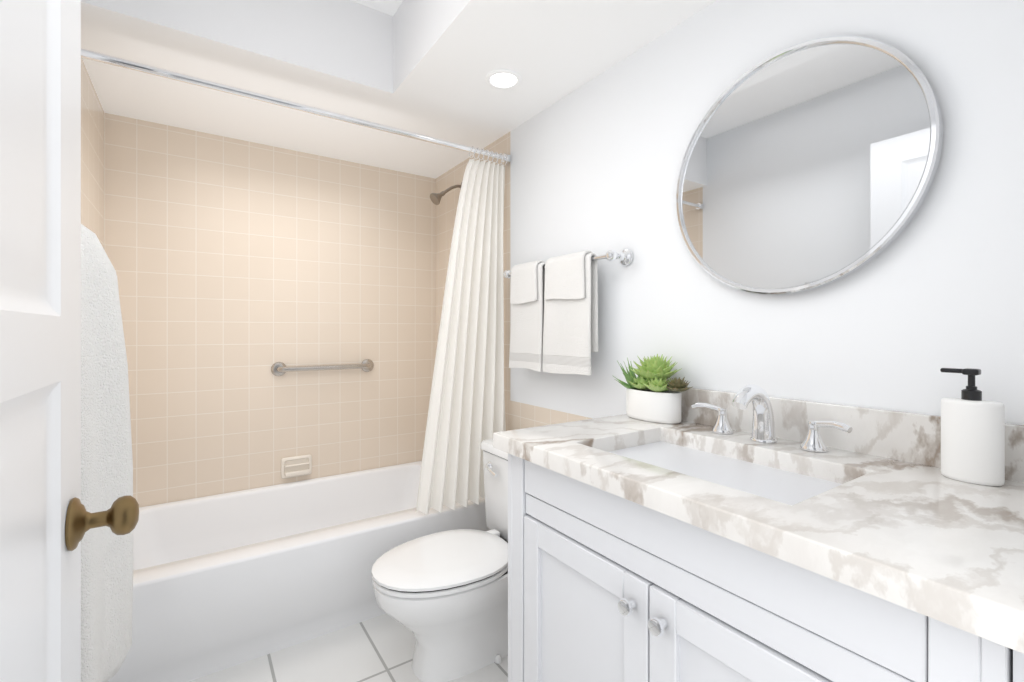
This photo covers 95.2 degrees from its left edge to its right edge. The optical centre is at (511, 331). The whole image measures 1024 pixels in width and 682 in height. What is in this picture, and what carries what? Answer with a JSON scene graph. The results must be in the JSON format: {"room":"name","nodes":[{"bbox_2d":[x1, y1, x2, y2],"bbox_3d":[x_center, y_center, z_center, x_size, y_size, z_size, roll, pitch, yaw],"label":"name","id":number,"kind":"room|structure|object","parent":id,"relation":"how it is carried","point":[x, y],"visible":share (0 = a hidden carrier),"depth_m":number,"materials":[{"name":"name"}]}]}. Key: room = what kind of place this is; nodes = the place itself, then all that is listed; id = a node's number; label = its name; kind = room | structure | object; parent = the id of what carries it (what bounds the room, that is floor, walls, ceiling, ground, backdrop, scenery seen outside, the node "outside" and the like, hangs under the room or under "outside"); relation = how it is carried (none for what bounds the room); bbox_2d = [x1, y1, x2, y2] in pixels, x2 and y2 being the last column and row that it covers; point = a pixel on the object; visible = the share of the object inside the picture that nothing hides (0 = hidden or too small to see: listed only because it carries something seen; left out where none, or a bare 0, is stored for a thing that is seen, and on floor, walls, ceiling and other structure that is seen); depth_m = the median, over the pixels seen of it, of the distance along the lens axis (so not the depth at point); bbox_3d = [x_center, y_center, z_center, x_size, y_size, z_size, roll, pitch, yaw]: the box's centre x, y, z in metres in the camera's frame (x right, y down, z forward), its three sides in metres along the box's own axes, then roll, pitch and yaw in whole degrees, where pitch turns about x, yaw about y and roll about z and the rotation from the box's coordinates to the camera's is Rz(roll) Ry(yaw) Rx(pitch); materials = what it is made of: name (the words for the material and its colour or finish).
{"room":"bathroom","nodes":[
{"label":"bathroom","id":0,"kind":"room"},
{"bbox_2d":[81,57,103,248],"bbox_3d":[-0.735,-0.100,0.408,0.100,2.540,4.100,0,0,-34],"label":"wall","id":1,"kind":"structure","parent":0,"point":[92,165],"depth_m":1.79,"materials":[{"name":"beige tile"}]},
{"bbox_2d":[81,224,132,681],"bbox_3d":[-0.852,0.197,0.875,0.227,0.934,0.364,0,0,-34],"label":"towel","id":2,"kind":"object","parent":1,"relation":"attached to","point":[106,551],"visible":0.31,"depth_m":0.86,"materials":[{"name":"white fabric"}]},
{"bbox_2d":[104,113,435,506],"bbox_3d":[-1.161,-0.100,2.535,1.780,2.540,0.100,0,0,-34],"label":"wall","id":3,"kind":"structure","parent":0,"point":[241,267],"depth_m":2.39,"materials":[{"name":"beige tile"}]},
{"bbox_2d":[281,454,311,478],"bbox_3d":[-1.134,0.715,2.469,0.150,0.108,0.036,0,0,-34],"label":"soap dish","id":4,"kind":"object","parent":3,"relation":"attached to","point":[297,466],"visible":1,"depth_m":2.47,"materials":[{"name":"white ceramic"}]},
{"bbox_2d":[271,359,373,375],"bbox_3d":[-1.008,0.195,2.541,0.534,0.074,0.058,0,0,-34],"label":"grab rail","id":5,"kind":"object","parent":3,"relation":"attached to","point":[281,368],"visible":1,"depth_m":2.49,"materials":[{"name":"silver metal"}]},
{"bbox_2d":[189,613,507,681],"bbox_3d":[0.065,1.220,1.010,2.900,0.100,4.400,0,0,-34],"label":"floor","id":6,"kind":"structure","parent":0,"point":[380,648],"depth_m":1.65,"materials":[{"name":"tile"}]},
{"bbox_2d":[108,461,488,681],"bbox_3d":[-0.902,0.983,2.152,1.572,0.375,0.816,0,0,-34],"label":"bathtub","id":7,"kind":"object","parent":6,"relation":"on","point":[223,581],"visible":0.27,"depth_m":1.81,"materials":[{"name":"white ceramic"}]},
{"bbox_2d":[371,439,507,681],"bbox_3d":[-0.141,0.818,1.728,0.745,0.705,0.474,0,0,-34],"label":"toilet","id":8,"kind":"object","parent":6,"relation":"on","point":[442,596],"visible":0.65,"depth_m":1.58,"materials":[{"name":"white ceramic"}]},
{"bbox_2d":[493,388,1023,681],"bbox_3d":[0.476,0.670,0.997,0.586,1.000,1.014,0,0,-34],"label":"bathroom vanity","id":9,"kind":"object","parent":6,"relation":"on","point":[875,545],"visible":1,"depth_m":0.81,"materials":[{"name":"white paint"}]},
{"bbox_2d":[612,354,691,423],"bbox_3d":[0.424,0.169,1.439,0.177,0.201,0.282,0,0,-34],"label":"succulent planter","id":10,"kind":"object","parent":9,"relation":"on","point":[653,394],"visible":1,"depth_m":1.39,"materials":[{"name":"white ceramic"}]},
{"bbox_2d":[691,384,851,451],"bbox_3d":[0.586,0.198,1.133,0.153,0.142,0.385,0,0,-34],"label":"faucet","id":11,"kind":"object","parent":9,"relation":"on","point":[763,427],"visible":1,"depth_m":1.13,"materials":[{"name":"silver metal"}]},
{"bbox_2d":[940,368,1004,485],"bbox_3d":[0.833,0.168,0.848,0.052,0.202,0.084,0,0,-34],"label":"soap dispenser","id":12,"kind":"object","parent":9,"relation":"on","point":[972,436],"visible":1,"depth_m":0.83,"materials":[{"name":"white"}]},
{"bbox_2d":[81,0,715,178],"bbox_3d":[0.259,-1.165,1.081,2.500,0.410,4.100,0,0,-34],"label":"ceiling","id":13,"kind":"structure","parent":0,"point":[424,67],"depth_m":1.75,"materials":[{"name":"white paint"}]},
{"bbox_2d":[485,69,521,89],"bbox_3d":[-0.032,-0.956,1.778,0.138,0.006,0.138,0,0,-34],"label":"recessed light","id":14,"kind":"object","parent":13,"relation":"in","point":[504,79],"visible":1,"depth_m":1.77,"materials":[{"name":"white"}]},
{"bbox_2d":[436,0,1023,430],"bbox_3d":[0.311,-0.100,1.859,0.100,2.540,2.870,0,0,-34],"label":"wall","id":15,"kind":"structure","parent":0,"point":[908,314],"depth_m":1.23,"materials":[{"name":"white paint"}]},
{"bbox_2d":[81,48,510,513],"bbox_3d":[-0.672,-0.034,1.813,1.575,1.635,0.102,0,0,-34],"label":"shower curtain","id":16,"kind":"object","parent":15,"relation":"attached to","point":[466,415],"visible":0.98,"depth_m":2.12,"materials":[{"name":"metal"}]},
{"bbox_2d":[430,183,461,204],"bbox_3d":[-0.355,-0.767,2.573,0.200,0.158,0.070,0,0,-34],"label":"shower head","id":17,"kind":"object","parent":15,"relation":"attached to","point":[435,198],"visible":0.77,"depth_m":2.54},
{"bbox_2d":[503,248,632,374],"bbox_3d":[0.174,-0.066,1.869,0.114,0.456,0.702,0,0,-34],"label":"towel rail","id":18,"kind":"object","parent":15,"relation":"attached to","point":[554,307],"visible":1,"depth_m":1.79,"materials":[{"name":"white fabric"}]},
{"bbox_2d":[676,35,942,294],"bbox_3d":[0.685,-0.402,1.188,0.030,0.614,0.614,0,0,-34],"label":"round mirror","id":19,"kind":"object","parent":15,"relation":"attached to","point":[809,165],"visible":1,"depth_m":1.13,"materials":[{"name":"silver metal"}]},
{"bbox_3d":[0.685,-0.100,0.451,2.300,2.540,0.120,0,0,-34],"label":"wall","id":20,"kind":"structure","parent":0,"visible":0},
{"bbox_2d":[0,0,138,681],"bbox_3d":[-0.379,0.147,0.296,0.171,2.030,0.812,0,0,-34],"label":"door","id":21,"kind":"structure","parent":20,"relation":"in","point":[47,520],"depth_m":0.49,"materials":[{"name":"white paint"}]}
]}

